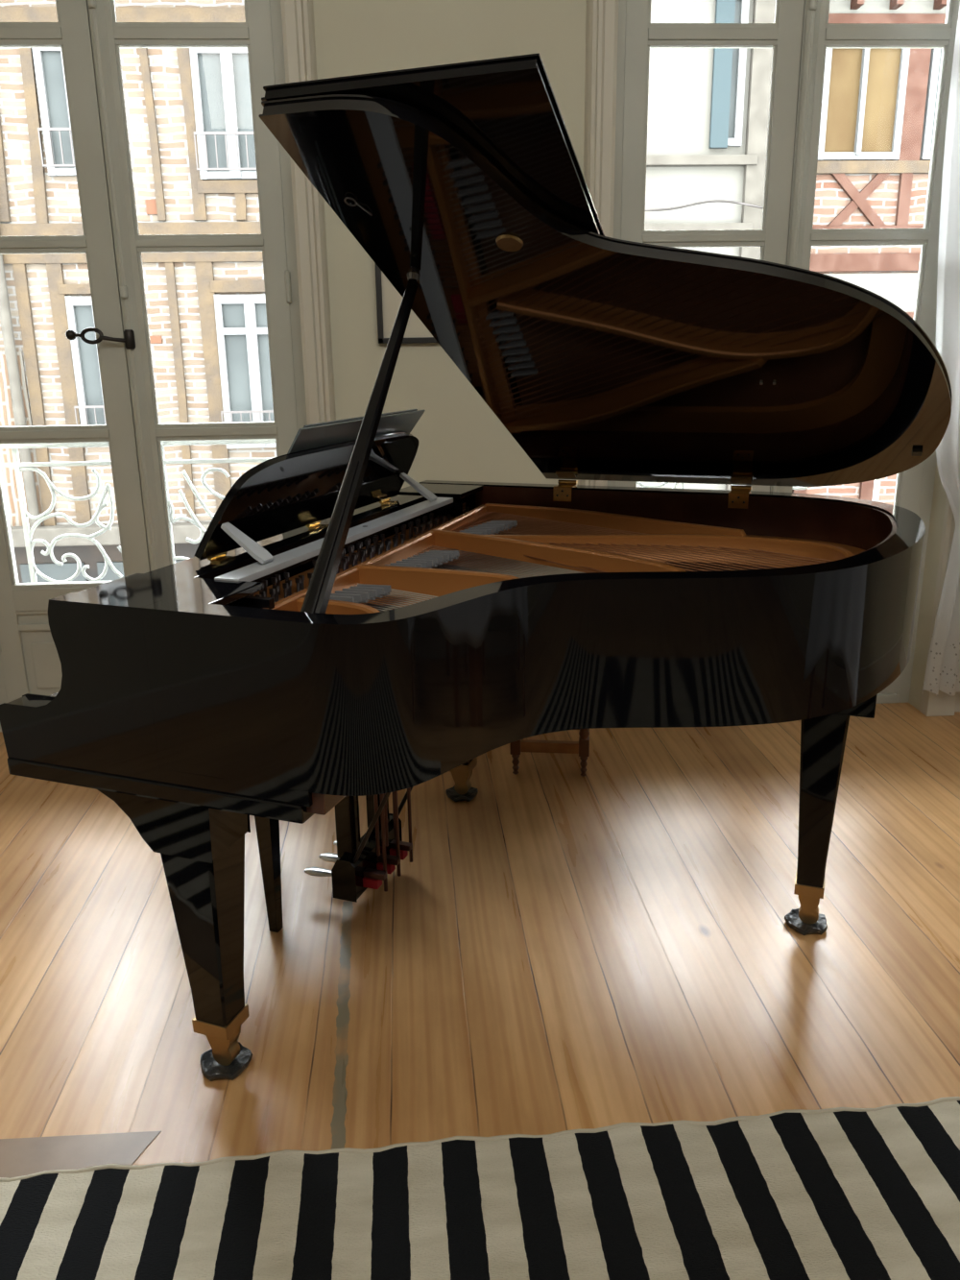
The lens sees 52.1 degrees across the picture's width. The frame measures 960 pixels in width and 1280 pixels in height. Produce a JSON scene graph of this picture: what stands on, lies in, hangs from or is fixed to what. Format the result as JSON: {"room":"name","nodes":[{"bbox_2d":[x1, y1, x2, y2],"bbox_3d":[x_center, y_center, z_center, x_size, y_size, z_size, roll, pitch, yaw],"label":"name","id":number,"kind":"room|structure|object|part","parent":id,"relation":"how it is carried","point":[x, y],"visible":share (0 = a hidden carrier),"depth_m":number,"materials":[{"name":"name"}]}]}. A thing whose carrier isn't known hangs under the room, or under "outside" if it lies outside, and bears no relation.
{"room":"music room","nodes":[
{"label":"music room","id":0,"kind":"room"},
{"bbox_2d":[0,702,959,1165],"bbox_3d":[0.215,1.119,0.876,5.050,0.050,6.220,-2,17,-3],"label":"floor","id":1,"kind":"structure","parent":0,"point":[558,949],"depth_m":2.18,"materials":[{"name":"brown wood"}]},
{"bbox_2d":[0,1131,161,1178],"bbox_3d":[-1.403,0.903,1.610,1.703,0.012,0.125,-2,17,-3],"label":"trim","id":2,"kind":"structure","parent":1,"relation":"on","point":[18,1156],"depth_m":1.67,"materials":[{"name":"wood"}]},
{"bbox_2d":[199,1041,252,1081],"bbox_3d":[-0.483,0.799,1.866,0.099,0.020,0.096,-2,17,-3],"label":"cup","id":3,"kind":"object","parent":1,"relation":"on","point":[211,1069],"visible":0.75,"depth_m":1.85,"materials":[{"name":"grey glass"}]},
{"bbox_2d":[254,816,282,932],"bbox_3d":[-0.537,0.377,2.446,0.300,0.500,0.430,5,18,20],"label":"piano bench","id":4,"kind":"object","parent":1,"relation":"on","point":[267,829],"visible":0.03,"depth_m":2.25,"materials":[{"name":"black paint"}]},
{"bbox_2d":[445,786,478,801],"bbox_3d":[-0.056,0.463,2.977,0.099,0.020,0.096,-2,17,-3],"label":"cup","id":5,"kind":"object","parent":1,"relation":"on","point":[451,793],"visible":0.77,"depth_m":2.96,"materials":[{"name":"black glass"}]},
{"bbox_2d":[0,52,952,1065],"bbox_3d":[0.151,-0.114,2.033,1.477,1.634,1.517,5,18,20],"label":"grand piano","id":6,"kind":"object","parent":1,"relation":"on","point":[336,633],"visible":1,"depth_m":1.66,"materials":[{"name":"black paint"}]},
{"bbox_3d":[-0.645,0.069,1.583,0.318,0.288,0.052,5,18,20],"label":"arm","id":7,"kind":"part","parent":6,"relation":"part of","materials":[{"name":"black paint"}]},
{"bbox_2d":[77,573,262,604],"bbox_3d":[-0.506,-0.079,1.599,0.252,0.012,0.152,5,18,20],"label":"shelf","id":8,"kind":"object","parent":6,"relation":"attached to","point":[223,590],"depth_m":1.59,"materials":[{"name":"black paint"}]},
{"bbox_2d":[145,493,428,579],"bbox_3d":[-0.366,-0.243,2.163,0.107,0.015,1.041,5,18,20],"label":"tray","id":9,"kind":"object","parent":6,"relation":"on","point":[210,566],"depth_m":1.99,"materials":[{"name":"black paint"}]},
{"bbox_3d":[-0.258,-0.228,2.075,0.048,0.012,0.965,5,18,20],"label":"desk rail","id":10,"kind":"part","parent":6,"relation":"part of","materials":[{"name":"black wood"}]},
{"bbox_3d":[-0.317,0.283,2.286,0.042,0.485,0.045,5,18,20],"label":"lyre post","id":11,"kind":"part","parent":6,"relation":"part of","materials":[{"name":"black paint"}]},
{"bbox_2d":[287,409,425,454],"bbox_3d":[-0.304,-0.388,2.187,0.136,0.218,0.620,5,18,20],"label":"folder","id":12,"kind":"object","parent":6,"relation":"on","point":[326,433],"visible":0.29,"depth_m":2.06,"materials":[{"name":"grey"}]},
{"bbox_3d":[-0.252,0.563,2.360,0.055,0.015,0.020,5,18,20],"label":"pedal lever","id":13,"kind":"part","parent":6,"relation":"part of","materials":[{"name":"brown metal"}]},
{"bbox_3d":[-0.249,0.285,2.303,0.008,0.490,0.008,-1,17,-2],"label":"pedal rod","id":14,"kind":"part","parent":6,"relation":"part of","materials":[{"name":"brown wood"}]},
{"bbox_3d":[-0.261,0.240,2.430,0.042,0.485,0.045,5,18,20],"label":"lyre post","id":15,"kind":"part","parent":6,"relation":"part of","materials":[{"name":"black paint"}]},
{"bbox_3d":[-0.232,0.332,2.295,0.009,0.575,0.009,-1,17,-2],"label":"trap rod","id":16,"kind":"part","parent":6,"relation":"part of","materials":[{"name":"brown wood"}]},
{"bbox_3d":[-0.232,0.272,2.347,0.008,0.490,0.008,14,22,41],"label":"pedal rod","id":17,"kind":"part","parent":6,"relation":"part of","materials":[{"name":"brown wood"}]},
{"bbox_3d":[-0.226,0.543,2.427,0.055,0.015,0.020,5,18,20],"label":"pedal lever","id":18,"kind":"part","parent":6,"relation":"part of","materials":[{"name":"brown metal"}]},
{"bbox_3d":[-0.215,0.258,2.392,0.008,0.490,0.008,14,22,41],"label":"pedal rod","id":19,"kind":"part","parent":6,"relation":"part of","materials":[{"name":"brown wood"}]},
{"bbox_3d":[-0.206,0.311,2.363,0.009,0.575,0.009,-1,17,-2],"label":"trap rod","id":20,"kind":"part","parent":6,"relation":"part of","materials":[{"name":"brown wood"}]},
{"bbox_3d":[-0.200,0.522,2.494,0.055,0.015,0.020,5,18,20],"label":"pedal lever","id":21,"kind":"part","parent":6,"relation":"part of","materials":[{"name":"brown metal"}]},
{"bbox_3d":[-0.180,0.291,2.430,0.009,0.575,0.009,-1,17,-2],"label":"trap rod","id":22,"kind":"part","parent":6,"relation":"part of","materials":[{"name":"brown wood"}]},
{"bbox_2d":[407,271,420,281],"bbox_3d":[-0.115,-0.627,1.698,0.023,0.018,0.022,-8,18,-23],"label":"socket","id":23,"kind":"object","parent":6,"relation":"attached to","point":[411,276],"depth_m":1.69,"materials":[{"name":"grey metal"}]},
{"bbox_2d":[398,483,483,498],"bbox_3d":[-0.112,-0.411,2.698,0.197,0.012,0.184,5,18,20],"label":"shelf","id":24,"kind":"object","parent":6,"relation":"attached to","point":[440,490],"depth_m":2.68,"materials":[{"name":"black paint"}]},
{"bbox_3d":[-0.148,-0.320,2.871,0.318,0.288,0.052,5,18,20],"label":"arm","id":25,"kind":"part","parent":6,"relation":"part of","materials":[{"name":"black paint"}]},
{"bbox_3d":[0.401,-0.547,1.870,0.973,0.674,1.382,5,18,20],"label":"panel","id":26,"kind":"part","parent":6,"relation":"part of","materials":[{"name":"black paint"}]},
{"bbox_2d":[0,1096,959,1279],"bbox_3d":[0.066,1.186,0.554,3.152,0.009,2.364,-2,17,-5],"label":"striped rug","id":27,"kind":"object","parent":1,"relation":"on","point":[838,1193],"visible":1,"depth_m":1.54,"materials":[{"name":"fabric"}]},
{"bbox_2d":[510,728,589,776],"bbox_3d":[0.229,0.228,3.160,0.275,0.360,0.260,1,17,6],"label":"wooden stool","id":28,"kind":"object","parent":1,"relation":"on","point":[581,747],"visible":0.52,"depth_m":3.08,"materials":[{"name":"brown wood"}]},
{"bbox_3d":[0.112,0.269,3.080,0.036,0.330,0.035,1,17,6],"label":"leg","id":29,"kind":"part","parent":28,"relation":"part of","materials":[{"name":"brown wood"}]},
{"bbox_3d":[0.325,0.272,3.057,0.036,0.330,0.035,1,17,6],"label":"leg","id":30,"kind":"part","parent":28,"relation":"part of","materials":[{"name":"brown wood"}]},
{"bbox_2d":[784,908,827,935],"bbox_3d":[0.761,0.655,2.290,0.099,0.020,0.096,-2,17,-3],"label":"cup","id":31,"kind":"object","parent":1,"relation":"on","point":[792,919],"visible":0.8,"depth_m":2.27,"materials":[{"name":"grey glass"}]},
{"bbox_2d":[495,234,523,251],"bbox_3d":[0.047,-0.626,1.548,0.044,0.022,0.040,5,18,20],"label":"cup","id":32,"kind":"object","parent":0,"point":[503,242],"depth_m":1.54,"materials":[{"name":"gold metal"}]},
{"bbox_2d":[313,0,957,710],"bbox_3d":[0.031,-1.297,3.227,5.250,3.250,0.330,-2,17,-3],"label":"wall","id":33,"kind":"structure","parent":0,"point":[461,438],"depth_m":3.07,"materials":[{"name":"beige paint"}]},
{"bbox_2d":[0,438,275,582],"bbox_3d":[-1.168,-0.431,3.686,1.250,0.643,0.170,-2,17,-3],"label":"balcony railing","id":34,"kind":"object","parent":33,"relation":"attached to","point":[28,534],"visible":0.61,"depth_m":3.67,"materials":[{"name":"white metal"}]},
{"bbox_3d":[-1.173,-0.662,3.654,1.250,0.014,0.014,-2,17,-3],"label":"rail","id":35,"kind":"part","parent":34,"relation":"part of","materials":[{"name":"white metal"}]},
{"bbox_3d":[-1.174,-0.736,3.632,1.250,0.028,0.070,-2,17,-3],"label":"handrail","id":36,"kind":"part","parent":34,"relation":"part of","materials":[{"name":"white metal"}]},
{"bbox_2d":[0,0,307,731],"bbox_3d":[-1.162,-1.141,3.146,1.184,3.030,0.162,-2,17,-3],"label":"window","id":37,"kind":"structure","parent":33,"relation":"in","point":[90,38],"depth_m":3.13,"materials":[{"name":"beige paint"}]},
{"bbox_3d":[-1.215,-0.965,3.137,0.209,0.069,0.042,-4,17,-11],"label":"espagnolette handle","id":38,"kind":"part","parent":37,"relation":"part of","materials":[{"name":"grey metal"}]},
{"bbox_3d":[-1.136,-1.127,3.150,0.049,2.900,0.091,-8,18,-24],"label":"meeting moulding","id":39,"kind":"part","parent":37,"relation":"part of","materials":[{"name":"beige paint"}]},
{"bbox_2d":[280,0,336,424],"bbox_3d":[-1.156,-1.165,2.999,1.380,3.160,0.053,-2,17,-3],"label":"trim","id":40,"kind":"structure","parent":33,"relation":"attached to","point":[297,15],"depth_m":3.02,"materials":[{"name":"beige paint"}]},
{"bbox_2d":[374,263,437,343],"bbox_3d":[-0.094,-1.222,3.056,0.470,0.568,0.023,-2,17,-3],"label":"picture frame","id":41,"kind":"object","parent":33,"relation":"attached to","point":[389,300],"visible":0.2,"depth_m":3.10,"materials":[{"name":"black"}]},
{"bbox_2d":[636,478,881,501],"bbox_3d":[0.999,-0.494,3.791,1.250,0.643,0.170,-2,17,-3],"label":"balcony railing","id":42,"kind":"object","parent":33,"relation":"attached to","point":[877,486],"visible":0.04,"depth_m":3.81,"materials":[{"name":"white metal"}]},
{"bbox_2d":[579,0,957,716],"bbox_3d":[1.008,-1.228,3.104,1.385,3.160,0.053,-2,17,-3],"label":"trim","id":43,"kind":"structure","parent":33,"relation":"attached to","point":[601,15],"depth_m":2.98,"materials":[{"name":"beige paint"}]},
{"bbox_2d":[607,0,959,703],"bbox_3d":[1.001,-1.208,3.267,1.189,3.030,0.130,-2,17,-3],"label":"window","id":44,"kind":"structure","parent":33,"relation":"in","point":[801,34],"depth_m":3.11,"materials":[{"name":"beige paint"}]},
{"bbox_3d":[1.025,-1.189,3.255,0.049,2.900,0.091,-8,18,-24],"label":"meeting moulding","id":45,"kind":"part","parent":44,"relation":"part of","materials":[{"name":"beige paint"}]},
{"bbox_2d":[955,680,959,711],"bbox_3d":[0.062,0.253,3.506,5.050,0.120,0.019,-2,17,-3],"label":"baseboard","id":46,"kind":"structure","parent":33,"relation":"attached to","point":[957,705],"depth_m":3.58,"materials":[{"name":"beige paint"}]},
{"bbox_3d":[1.251,-2.597,2.609,2.100,0.024,0.024,-2,17,-3],"label":"curtain rod","id":47,"kind":"object","parent":33,"relation":"attached to","visible":0},
{"bbox_2d":[922,3,959,697],"bbox_3d":[1.784,-1.198,3.053,0.777,2.890,0.064,-2,17,-3],"label":"lace curtain","id":48,"kind":"object","parent":47,"relation":"hanging from","point":[947,627],"visible":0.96,"depth_m":3.13,"materials":[{"name":"white fabric"}]},
{"label":"outside","id":49,"kind":"structure","parent":0,"visible":0},
{"bbox_3d":[0.579,1.946,9.852,30.000,0.150,10.300,-2,17,-3],"label":"ground","id":50,"kind":"structure","parent":49,"visible":0},
{"bbox_2d":[0,0,276,582],"bbox_3d":[-3.703,-2.651,10.519,8.980,8.400,0.750,-2,17,-3],"label":"brick house","id":51,"kind":"structure","parent":50,"relation":"on","point":[190,126],"depth_m":10.15,"materials":[{"name":"brick"}]},
{"bbox_3d":[-4.799,-5.065,9.708,0.150,1.720,0.075,-2,17,-3],"label":"timber post","id":52,"kind":"part","parent":51,"relation":"part of","materials":[{"name":"beige wood"}]},
{"bbox_3d":[-4.425,-5.066,9.729,0.170,1.740,0.075,-2,17,-3],"label":"timber post","id":53,"kind":"part","parent":51,"relation":"part of","materials":[{"name":"beige wood"}]},
{"bbox_3d":[-4.733,-2.564,10.452,0.170,2.700,0.075,-2,17,-3],"label":"timber post","id":54,"kind":"part","parent":51,"relation":"part of","materials":[{"name":"beige wood"}]},
{"bbox_3d":[-4.165,-5.226,9.694,0.225,1.080,0.010,-2,17,-3],"label":"pane","id":55,"kind":"part","parent":51,"relation":"part of","materials":[{"name":"grey glass"}]},
{"bbox_3d":[-4.374,-2.574,10.469,0.180,2.700,0.075,-2,17,-3],"label":"timber post","id":56,"kind":"part","parent":51,"relation":"part of","materials":[{"name":"beige wood"}]},
{"bbox_3d":[-4.123,-2.840,10.402,0.220,1.380,0.010,-2,17,-3],"label":"pane","id":57,"kind":"part","parent":51,"relation":"part of","materials":[{"name":"grey glass"}]},
{"bbox_3d":[-3.272,-5.109,9.782,0.105,1.720,0.075,-2,17,-3],"label":"timber post","id":58,"kind":"part","parent":51,"relation":"part of","materials":[{"name":"beige wood"}]},
{"bbox_3d":[-3.206,-2.608,10.526,0.115,2.700,0.075,-2,17,-3],"label":"timber post","id":59,"kind":"part","parent":51,"relation":"part of","materials":[{"name":"beige wood"}]},
{"bbox_3d":[-2.882,-5.120,9.801,0.150,1.720,0.075,-2,17,-3],"label":"timber post","id":60,"kind":"part","parent":51,"relation":"part of","materials":[{"name":"beige wood"}]},
{"bbox_3d":[-2.843,-2.618,10.544,0.187,2.700,0.075,-2,17,-3],"label":"timber post","id":61,"kind":"part","parent":51,"relation":"part of","materials":[{"name":"beige wood"}]},
{"bbox_3d":[-2.654,-5.241,9.776,0.250,1.100,0.010,-2,17,-3],"label":"pane","id":62,"kind":"part","parent":51,"relation":"part of","materials":[{"name":"grey glass"}]},
{"bbox_3d":[-2.585,-2.845,10.489,0.260,1.460,0.010,-2,17,-3],"label":"pane","id":63,"kind":"part","parent":51,"relation":"part of","materials":[{"name":"grey glass"}]},
{"bbox_3d":[-2.442,-4.466,10.020,0.112,0.330,0.075,-2,17,-3],"label":"timber post","id":64,"kind":"part","parent":51,"relation":"part of","materials":[{"name":"beige wood"}]},
{"bbox_3d":[-2.305,-5.251,9.793,0.250,1.100,0.010,-2,17,-3],"label":"pane","id":65,"kind":"part","parent":51,"relation":"part of","materials":[{"name":"grey glass"}]},
{"bbox_3d":[-2.225,-2.856,10.506,0.260,1.460,0.010,-2,17,-3],"label":"pane","id":66,"kind":"part","parent":51,"relation":"part of","materials":[{"name":"grey glass"}]},
{"bbox_2d":[636,0,775,490],"bbox_3d":[2.105,-2.782,10.681,2.600,8.400,1.000,-2,17,-3],"label":"house","id":67,"kind":"structure","parent":50,"relation":"on","point":[709,108],"depth_m":9.81,"materials":[{"name":"paint"}]},
{"bbox_2d":[708,0,735,148],"bbox_3d":[2.384,-5.612,9.656,0.180,1.400,0.050,-2,17,-3],"label":"shutter","id":68,"kind":"object","parent":67,"relation":"hanging from","point":[721,60],"depth_m":9.68,"materials":[{"name":"blue"}]},
{"bbox_3d":[2.482,-5.624,9.695,0.160,1.260,0.010,-2,17,-3],"label":"pane","id":69,"kind":"part","parent":67,"relation":"part of","materials":[{"name":"white glass"}]},
{"bbox_2d":[792,0,947,505],"bbox_3d":[5.942,-2.928,10.988,5.100,8.400,0.750,-2,17,-3],"label":"house","id":70,"kind":"structure","parent":50,"relation":"on","point":[878,115],"depth_m":10.18,"materials":[{"name":"brick"}]},
{"bbox_3d":[3.623,-2.477,10.952,0.140,2.020,0.080,-2,17,-3],"label":"timber post","id":71,"kind":"part","parent":70,"relation":"part of","materials":[{"name":"wood"}]},
{"bbox_3d":[3.914,-5.530,10.065,0.770,1.010,0.010,-2,17,-3],"label":"pane","id":72,"kind":"part","parent":70,"relation":"part of","materials":[{"name":"beige glass"}]},
{"bbox_3d":[4.402,-2.500,10.990,0.140,2.020,0.080,-2,17,-3],"label":"timber post","id":73,"kind":"part","parent":70,"relation":"part of","materials":[{"name":"wood"}]},
{"bbox_3d":[4.471,-4.645,10.359,0.120,0.510,0.080,-2,17,-3],"label":"timber post","id":74,"kind":"part","parent":70,"relation":"part of","materials":[{"name":"red wood"}]},
{"bbox_3d":[4.458,-5.550,10.088,0.220,1.140,0.085,-2,17,-3],"label":"timber post","id":75,"kind":"part","parent":70,"relation":"part of","materials":[{"name":"red wood"}]},
{"bbox_3d":[4.812,-5.556,10.109,0.330,1.010,0.010,-2,17,-3],"label":"pane","id":76,"kind":"part","parent":70,"relation":"part of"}
]}

